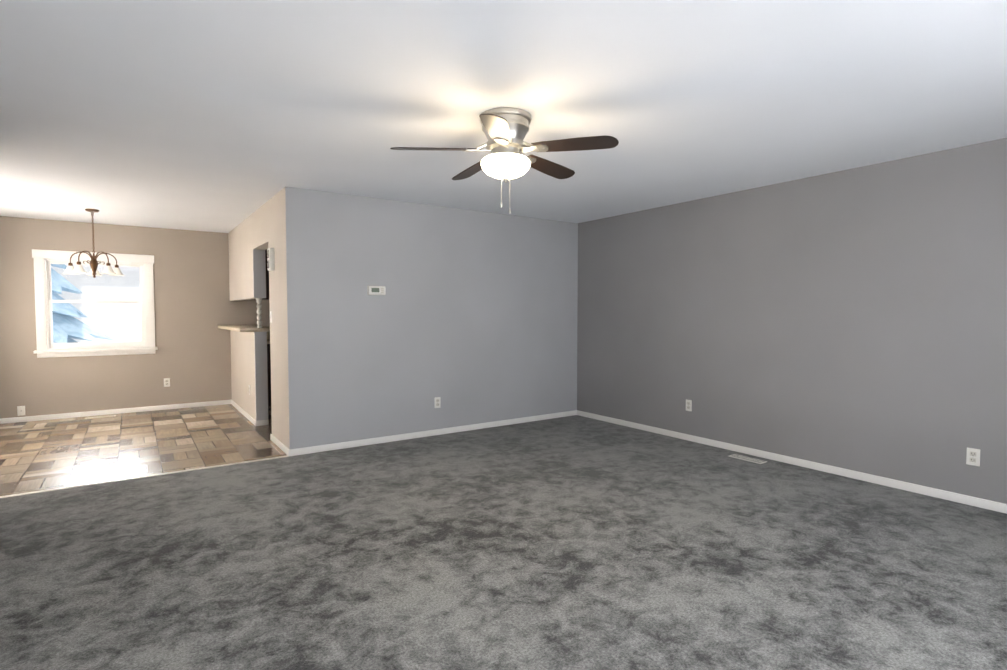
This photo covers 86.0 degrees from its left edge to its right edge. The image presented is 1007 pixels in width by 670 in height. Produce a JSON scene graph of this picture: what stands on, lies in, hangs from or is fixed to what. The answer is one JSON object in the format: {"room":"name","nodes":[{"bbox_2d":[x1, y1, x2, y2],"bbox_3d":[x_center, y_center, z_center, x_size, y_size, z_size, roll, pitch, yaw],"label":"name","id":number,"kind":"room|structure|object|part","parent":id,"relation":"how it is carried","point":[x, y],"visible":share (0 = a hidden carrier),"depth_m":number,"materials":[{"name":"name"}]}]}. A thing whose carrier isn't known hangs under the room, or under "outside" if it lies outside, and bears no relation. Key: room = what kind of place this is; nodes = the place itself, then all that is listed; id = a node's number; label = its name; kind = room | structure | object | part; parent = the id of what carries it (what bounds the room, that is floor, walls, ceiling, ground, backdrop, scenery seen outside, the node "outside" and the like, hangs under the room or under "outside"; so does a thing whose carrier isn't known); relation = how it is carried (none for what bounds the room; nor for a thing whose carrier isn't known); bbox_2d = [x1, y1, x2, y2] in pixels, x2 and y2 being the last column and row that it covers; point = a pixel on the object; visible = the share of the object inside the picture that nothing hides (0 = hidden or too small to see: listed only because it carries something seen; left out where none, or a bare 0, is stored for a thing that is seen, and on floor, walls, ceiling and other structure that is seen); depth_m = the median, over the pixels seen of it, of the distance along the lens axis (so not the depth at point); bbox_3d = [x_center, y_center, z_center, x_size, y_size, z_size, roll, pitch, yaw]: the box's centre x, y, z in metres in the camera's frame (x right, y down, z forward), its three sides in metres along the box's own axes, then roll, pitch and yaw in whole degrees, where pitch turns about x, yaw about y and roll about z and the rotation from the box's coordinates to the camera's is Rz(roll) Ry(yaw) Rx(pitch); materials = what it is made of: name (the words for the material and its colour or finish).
{"room":"living room","nodes":[
{"label":"living room","id":0,"kind":"room"},
{"bbox_2d":[0,216,269,418],"bbox_3d":[-4.027,-0.228,7.715,5.000,2.440,0.120,-2,3,-35],"label":"wall","id":1,"kind":"structure","parent":0,"point":[194,308],"depth_m":7.09,"materials":[{"name":"beige paint"}]},
{"bbox_2d":[17,406,24,415],"bbox_3d":[-5.779,0.909,6.469,0.072,0.116,0.018,-2,3,-35],"label":"outlet","id":2,"kind":"object","parent":1,"relation":"attached to","point":[20,410],"visible":1,"depth_m":6.47,"materials":[{"name":"white plastic"}]},
{"bbox_2d":[32,249,157,357],"bbox_3d":[-5.175,-0.391,6.888,1.256,1.306,0.225,-2,3,-35],"label":"window","id":3,"kind":"structure","parent":1,"relation":"in","point":[41,258],"depth_m":6.81,"materials":[{"name":"white wood"}]},
{"bbox_3d":[-5.197,-0.664,6.908,0.980,0.512,0.030,-2,3,-35],"label":"window sash","id":4,"kind":"part","parent":3,"relation":"part of","materials":[{"name":"clear glass"}]},
{"bbox_3d":[-5.177,-0.146,6.900,0.980,0.593,0.030,-2,3,-35],"label":"window sash","id":5,"kind":"part","parent":3,"relation":"part of","materials":[{"name":"clear glass"}]},
{"bbox_2d":[0,400,230,423],"bbox_3d":[-4.977,0.990,7.028,2.600,0.062,0.013,-2,3,-35],"label":"baseboard","id":6,"kind":"structure","parent":1,"relation":"attached to","point":[93,413],"depth_m":6.95,"materials":[{"name":"white wood"}]},
{"bbox_2d":[164,378,169,386],"bbox_3d":[-4.556,0.643,7.307,0.072,0.116,0.009,-2,3,-35],"label":"electrical outlet","id":7,"kind":"object","parent":1,"relation":"attached to","point":[166,382],"visible":1,"depth_m":7.31,"materials":[{"name":"white plastic"}]},
{"bbox_2d":[262,249,268,299],"bbox_3d":[-3.079,-0.913,8.050,1.074,0.780,0.351,-2,3,-35],"label":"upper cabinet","id":8,"kind":"object","parent":1,"relation":"attached to","point":[267,285],"visible":0.04,"depth_m":7.64,"materials":[{"name":"black"}]},
{"bbox_2d":[0,404,286,495],"bbox_3d":[-3.015,1.071,6.299,5.000,0.040,3.446,-2,3,-35],"label":"floor","id":9,"kind":"structure","parent":0,"point":[40,455],"depth_m":5.29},
{"bbox_2d":[85,415,115,418],"bbox_3d":[-5.057,1.027,6.776,0.310,0.009,0.115,-2,3,-35],"label":"floor vent","id":10,"kind":"object","parent":9,"relation":"in","point":[100,416],"visible":1,"depth_m":6.76,"materials":[{"name":"beige"}]},
{"bbox_2d":[0,455,288,497],"bbox_3d":[-2.791,1.129,4.361,2.007,0.006,0.036,-2,3,-35],"label":"threshold strip","id":11,"kind":"object","parent":9,"relation":"on","point":[138,477],"depth_m":4.28,"materials":[{"name":"white metal"}]},
{"bbox_2d":[267,344,270,405],"bbox_3d":[-3.003,0.541,7.999,1.074,0.880,0.621,-2,3,-35],"label":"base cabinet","id":12,"kind":"object","parent":9,"relation":"on","point":[269,368],"depth_m":7.46,"materials":[{"name":"black wood"}]},
{"bbox_2d":[228,190,286,446],"bbox_3d":[-2.913,-0.174,6.391,0.130,2.440,3.326,-2,3,-35],"label":"wall","id":13,"kind":"structure","parent":0,"point":[255,235],"depth_m":6.23,"materials":[{"name":"beige paint"}]},
{"bbox_2d":[218,325,269,331],"bbox_3d":[-3.336,-0.089,6.990,0.430,0.040,1.861,-2,3,-35],"label":"countertop","id":14,"kind":"structure","parent":13,"relation":"on","point":[245,328],"depth_m":6.53,"materials":[{"name":"beige laminate"}]},
{"bbox_2d":[256,298,261,327],"bbox_3d":[-2.847,-0.255,6.292,0.058,0.346,0.058,-2,3,-35],"label":"spindle post","id":15,"kind":"object","parent":14,"relation":"on","point":[259,312],"visible":1,"depth_m":6.27,"materials":[{"name":"white paint"}]},
{"bbox_2d":[231,400,288,454],"bbox_3d":[-2.881,1.017,6.382,0.143,0.062,3.433,-2,3,-35],"label":"baseboard","id":16,"kind":"structure","parent":13,"relation":"attached to","point":[280,445],"depth_m":6.27,"materials":[{"name":"white wood"}]},
{"bbox_2d":[267,247,274,270],"bbox_3d":[-2.287,-0.743,5.300,0.050,0.224,0.116,-2,3,-35],"label":"door chime","id":17,"kind":"object","parent":13,"relation":"attached to","point":[270,260],"visible":1,"depth_m":5.26,"materials":[{"name":"white plastic"}]},
{"bbox_2d":[282,187,577,449],"bbox_3d":[-0.491,-0.156,5.969,3.639,2.440,0.120,-2,3,-35],"label":"wall","id":18,"kind":"structure","parent":0,"point":[469,317],"depth_m":5.62,"materials":[{"name":"grey paint"}]},
{"bbox_2d":[367,286,385,294],"bbox_3d":[-1.252,-0.440,5.339,0.184,0.090,0.032,-2,3,-35],"label":"thermostat","id":19,"kind":"object","parent":18,"relation":"attached to","point":[376,290],"visible":1,"depth_m":5.32,"materials":[{"name":"white plastic"}]},
{"bbox_2d":[288,410,576,455],"bbox_3d":[-0.508,1.036,5.925,3.532,0.062,0.013,-2,3,-35],"label":"baseboard","id":20,"kind":"structure","parent":18,"relation":"attached to","point":[333,446],"depth_m":5.67,"materials":[{"name":"white wood"}]},
{"bbox_2d":[434,397,440,407],"bbox_3d":[-0.706,0.724,5.778,0.072,0.116,0.009,-2,3,-35],"label":"electrical outlet","id":21,"kind":"object","parent":18,"relation":"attached to","point":[437,402],"visible":1,"depth_m":5.77,"materials":[{"name":"white plastic"}]},
{"bbox_2d":[0,415,1006,669],"bbox_3d":[0.031,1.213,2.870,6.119,0.040,5.664,-2,3,-35],"label":"floor carpet","id":22,"kind":"object","parent":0,"point":[574,543],"visible":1,"depth_m":2.80,"materials":[{"name":"grey carpet"}]},
{"bbox_2d":[729,454,766,463],"bbox_3d":[2.184,1.107,4.835,0.115,0.009,0.310,-2,3,-35],"label":"air vent","id":23,"kind":"object","parent":22,"relation":"on","point":[745,458],"visible":1,"depth_m":4.82,"materials":[{"name":"white metal"}]},
{"bbox_2d":[0,0,1006,232],"bbox_3d":[-0.947,-1.343,4.184,6.359,0.080,9.350,-2,3,-35],"label":"ceiling","id":24,"kind":"structure","parent":0,"point":[224,116],"depth_m":2.82,"materials":[{"name":"white paint"}]},
{"bbox_2d":[62,209,124,277],"bbox_3d":[-4.523,-1.003,5.951,0.556,0.746,0.541,-2,3,-35],"label":"chandelier","id":25,"kind":"object","parent":24,"relation":"hanging from","point":[93,272],"visible":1,"depth_m":5.91,"materials":[{"name":"brown metal"}]},
{"bbox_2d":[390,107,618,213],"bbox_3d":[0.000,-0.983,3.175,1.247,0.556,1.219,-2,3,-35],"label":"ceiling fan","id":26,"kind":"object","parent":24,"relation":"attached to","point":[505,130],"visible":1,"depth_m":3.03,"materials":[{"name":"silver metal"}]},
{"bbox_2d":[577,138,1006,503],"bbox_3d":[2.599,-0.099,4.588,0.120,2.440,5.904,-2,3,-35],"label":"wall","id":27,"kind":"structure","parent":0,"point":[854,319],"depth_m":4.42,"materials":[{"name":"grey paint"}]},
{"bbox_2d":[686,399,691,410],"bbox_3d":[1.896,0.721,5.529,0.009,0.116,0.072,-2,3,-35],"label":"electrical outlet","id":28,"kind":"object","parent":27,"relation":"attached to","point":[688,405],"visible":1,"depth_m":5.53,"materials":[{"name":"white plastic"}]},
{"bbox_2d":[577,410,1006,513],"bbox_3d":[2.548,1.091,4.594,0.013,0.062,5.651,-2,3,-35],"label":"baseboard","id":29,"kind":"structure","parent":27,"relation":"attached to","point":[953,496],"depth_m":4.44,"materials":[{"name":"white wood"}]},
{"bbox_2d":[966,447,979,465],"bbox_3d":[3.186,0.827,3.662,0.009,0.116,0.072,-2,3,-35],"label":"electrical outlet","id":30,"kind":"object","parent":27,"relation":"attached to","point":[973,456],"visible":1,"depth_m":3.66,"materials":[{"name":"white plastic"}]},
{"label":"outside","id":31,"kind":"structure","parent":0,"visible":0},
{"bbox_2d":[51,264,141,341],"bbox_3d":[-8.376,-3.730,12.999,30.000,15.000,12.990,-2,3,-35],"label":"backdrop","id":32,"kind":"structure","parent":31,"point":[130,286],"depth_m":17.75,"materials":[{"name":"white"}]},
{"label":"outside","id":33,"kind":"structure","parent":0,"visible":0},
{"bbox_2d":[51,264,113,342],"bbox_3d":[-8.013,-1.041,8.816,3.109,4.373,3.140,-2,3,-35],"label":"spruce tree","id":34,"kind":"object","parent":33,"point":[65,312],"depth_m":9.08,"materials":[{"name":"blue plant"}]}
]}

